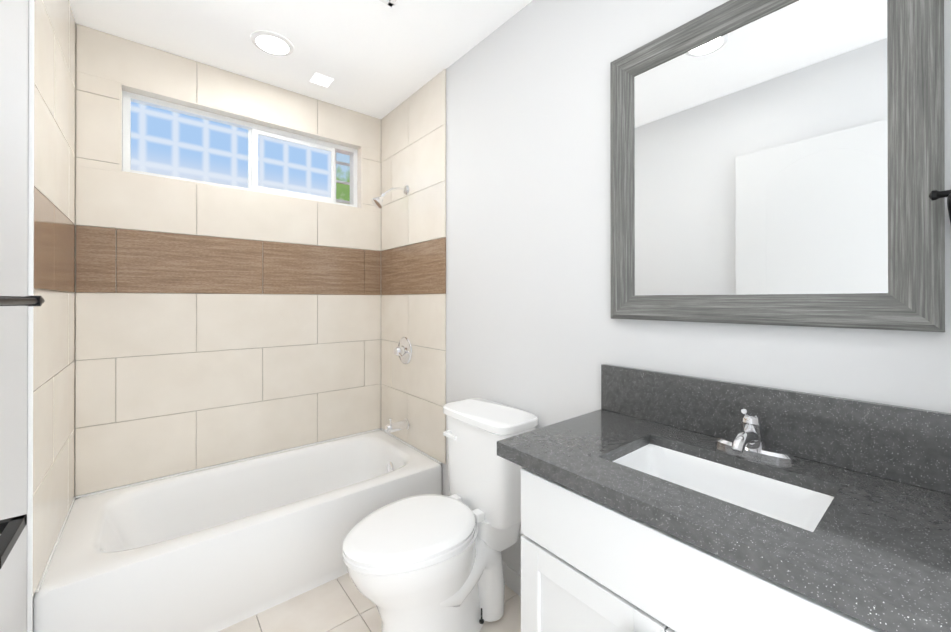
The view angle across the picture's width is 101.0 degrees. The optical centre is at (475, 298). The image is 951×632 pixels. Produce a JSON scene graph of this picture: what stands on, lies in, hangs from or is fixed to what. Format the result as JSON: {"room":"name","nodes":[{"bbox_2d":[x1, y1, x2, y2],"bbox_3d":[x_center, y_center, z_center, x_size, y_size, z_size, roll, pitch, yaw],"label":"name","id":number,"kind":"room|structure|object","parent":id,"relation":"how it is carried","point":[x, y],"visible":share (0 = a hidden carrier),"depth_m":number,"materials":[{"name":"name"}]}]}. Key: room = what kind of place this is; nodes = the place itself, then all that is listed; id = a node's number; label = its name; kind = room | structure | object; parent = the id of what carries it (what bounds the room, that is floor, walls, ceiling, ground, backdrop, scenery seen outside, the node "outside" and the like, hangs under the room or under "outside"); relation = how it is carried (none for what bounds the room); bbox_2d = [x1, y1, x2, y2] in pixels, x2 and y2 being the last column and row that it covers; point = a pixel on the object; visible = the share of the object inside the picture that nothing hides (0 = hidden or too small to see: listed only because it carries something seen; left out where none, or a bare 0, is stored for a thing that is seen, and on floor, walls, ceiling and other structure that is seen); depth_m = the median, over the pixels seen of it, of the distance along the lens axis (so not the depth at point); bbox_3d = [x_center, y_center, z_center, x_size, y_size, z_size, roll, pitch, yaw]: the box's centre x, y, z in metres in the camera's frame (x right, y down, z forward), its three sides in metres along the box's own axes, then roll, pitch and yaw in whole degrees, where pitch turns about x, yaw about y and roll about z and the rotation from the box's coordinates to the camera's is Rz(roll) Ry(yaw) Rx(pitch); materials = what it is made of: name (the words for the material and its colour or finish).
{"room":"bathroom","nodes":[
{"label":"bathroom","id":0,"kind":"room"},
{"bbox_2d":[0,0,34,631],"bbox_3d":[-1.029,0.011,0.672,0.160,2.540,3.057,0,0,-39],"label":"wall","id":1,"kind":"structure","parent":0,"point":[14,73],"depth_m":1.05,"materials":[{"name":"white paint"}]},
{"bbox_2d":[0,514,26,568],"bbox_3d":[-0.956,0.481,0.768,0.074,0.044,0.205,0,0,-39],"label":"toilet paper holder","id":2,"kind":"object","parent":1,"relation":"attached to","point":[11,529],"visible":1,"depth_m":0.79,"materials":[{"name":"black metal"}]},
{"bbox_2d":[0,296,44,305],"bbox_3d":[-0.938,0.005,0.751,0.078,0.048,0.585,0,0,-39],"label":"towel rail","id":3,"kind":"object","parent":1,"relation":"attached to","point":[22,300],"visible":1,"depth_m":0.89,"materials":[{"name":"black metal"}]},
{"bbox_2d":[27,0,75,631],"bbox_3d":[-1.570,0.013,1.469,0.010,2.540,0.798,0,0,-39],"label":"wall tiles","id":4,"kind":"structure","parent":1,"relation":"attached to","point":[51,271],"depth_m":1.36,"materials":[{"name":"beige tile"}]},
{"bbox_2d":[76,429,380,498],"bbox_3d":[-1.296,0.015,2.325,1.520,2.540,0.160,0,0,-39],"label":"wall","id":5,"kind":"structure","parent":0,"point":[203,469],"depth_m":2.07,"materials":[{"name":"beige tile"}]},
{"bbox_2d":[73,24,381,495],"bbox_3d":[-1.266,-0.178,2.289,1.520,2.154,0.085,0,0,-39],"label":"wall tiles","id":6,"kind":"structure","parent":5,"relation":"attached to","point":[215,325],"depth_m":2.10,"materials":[{"name":"beige tile"}]},
{"bbox_2d":[123,91,357,206],"bbox_3d":[-1.296,-0.820,2.338,1.200,0.413,0.072,0,0,-39],"label":"window","id":7,"kind":"structure","parent":5,"relation":"in","point":[165,139],"depth_m":2.24,"materials":[{"name":"white plastic"}]},
{"bbox_2d":[335,152,349,203],"bbox_3d":[-1.331,-0.820,2.477,1.438,0.630,0.016,0,0,-39],"label":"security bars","id":8,"kind":"object","parent":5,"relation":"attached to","point":[342,182],"depth_m":2.77,"materials":[{"name":"white metal"}]},
{"bbox_2d":[69,0,532,118],"bbox_3d":[-0.379,-1.308,1.208,1.840,0.100,3.057,0,0,-39],"label":"ceiling","id":9,"kind":"structure","parent":0,"point":[378,59],"depth_m":1.87,"materials":[{"name":"white paint"}]},
{"bbox_2d":[251,30,293,55],"bbox_3d":[-0.997,-1.251,1.927,0.188,0.010,0.188,0,0,-39],"label":"recessed light","id":10,"kind":"object","parent":9,"relation":"in","point":[276,44],"visible":0.98,"depth_m":1.91,"materials":[{"name":"white plastic"}]},
{"bbox_2d":[310,73,333,86],"bbox_3d":[-0.883,-1.254,2.250,0.100,0.001,0.110,0,0,-39],"label":"recessed light","id":11,"kind":"object","parent":9,"relation":"in","point":[322,80],"visible":1,"depth_m":2.25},
{"bbox_2d":[379,0,396,6],"bbox_3d":[-0.376,-1.251,1.489,0.260,0.012,0.260,0,0,-39],"label":"ceiling vent","id":12,"kind":"object","parent":9,"relation":"in","point":[390,2],"visible":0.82,"depth_m":1.65,"materials":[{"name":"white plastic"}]},
{"bbox_2d":[441,0,950,573],"bbox_3d":[0.272,0.013,1.736,0.160,2.540,3.057,0,0,-39],"label":"wall","id":13,"kind":"structure","parent":0,"point":[537,330],"depth_m":1.52,"materials":[{"name":"white paint"}]},
{"bbox_2d":[381,69,445,463],"bbox_3d":[-0.409,-0.178,2.433,0.010,2.154,0.777,0,0,-39],"label":"wall tiles","id":14,"kind":"structure","parent":13,"relation":"attached to","point":[413,237],"depth_m":2.36,"materials":[{"name":"beige tile"}]},
{"bbox_2d":[371,185,408,208],"bbox_3d":[-0.517,-0.624,2.375,0.233,0.171,0.072,0,0,-39],"label":"shower head","id":15,"kind":"object","parent":14,"relation":"attached to","point":[377,202],"visible":0.98,"depth_m":2.34},
{"bbox_2d":[385,418,408,432],"bbox_3d":[-0.484,0.769,2.403,0.144,0.090,0.068,0,0,-39],"label":"tub spout","id":16,"kind":"object","parent":14,"relation":"attached to","point":[391,427],"visible":1,"depth_m":2.38,"materials":[{"name":"silver metal"}]},
{"bbox_2d":[394,337,411,363],"bbox_3d":[-0.468,0.325,2.443,0.068,0.170,0.170,0,0,-39],"label":"shower valve","id":17,"kind":"object","parent":14,"relation":"attached to","point":[403,350],"visible":1,"depth_m":2.42,"materials":[{"name":"silver metal"}]},
{"bbox_2d":[502,561,520,596],"bbox_3d":[0.116,1.239,1.785,0.014,0.090,0.935,0,0,-39],"label":"baseboard","id":18,"kind":"structure","parent":13,"relation":"attached to","point":[512,577],"depth_m":1.72,"materials":[{"name":"white wood"}]},
{"bbox_2d":[610,0,944,331],"bbox_3d":[0.699,-0.371,1.061,0.029,0.875,0.731,0,0,-39],"label":"mirror","id":19,"kind":"object","parent":13,"relation":"attached to","point":[778,162],"visible":1,"depth_m":0.98,"materials":[{"name":"grey wood"}]},
{"bbox_2d":[929,190,950,222],"bbox_3d":[0.925,-0.128,0.680,0.165,0.184,0.182,0,0,-39],"label":"towel ring","id":20,"kind":"object","parent":13,"relation":"attached to","point":[935,195],"visible":1,"depth_m":0.74,"materials":[{"name":"black metal"}]},
{"bbox_3d":[-0.378,1.322,1.200,1.840,0.080,3.057,0,0,-39],"label":"floor","id":21,"kind":"structure","parent":0,"visible":0},
{"bbox_2d":[33,428,441,631],"bbox_3d":[-1.004,1.091,1.965,1.516,0.385,0.758,0,0,-39],"label":"bathtub","id":22,"kind":"object","parent":21,"relation":"on","point":[217,547],"visible":0.88,"depth_m":1.67,"materials":[{"name":"white ceramic"}]},
{"bbox_2d":[218,573,520,631],"bbox_3d":[-0.144,1.278,0.914,1.518,0.006,1.996,0,0,-39],"label":"floor","id":23,"kind":"structure","parent":21,"relation":"on","point":[328,607],"depth_m":1.58,"materials":[{"name":"beige tile"}]},
{"bbox_2d":[342,398,537,631],"bbox_3d":[-0.139,0.879,1.509,0.740,0.808,0.416,0,0,-39],"label":"toilet","id":24,"kind":"object","parent":23,"relation":"on","point":[425,563],"visible":0.96,"depth_m":1.47,"materials":[{"name":"white ceramic"}]},
{"bbox_2d":[497,364,950,631],"bbox_3d":[0.531,0.755,0.862,0.539,1.053,0.900,0,0,-39],"label":"bathroom vanity","id":25,"kind":"object","parent":23,"relation":"on","point":[653,501],"visible":1,"depth_m":0.81,"materials":[{"name":"granite"},{"name":"painted wood"},{"name":"porcelain"}]},
{"label":"outside","id":26,"kind":"structure","parent":0,"visible":0},
{"bbox_2d":[336,152,349,203],"bbox_3d":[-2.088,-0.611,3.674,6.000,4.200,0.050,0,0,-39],"label":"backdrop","id":27,"kind":"structure","parent":26,"point":[342,174],"depth_m":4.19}
]}

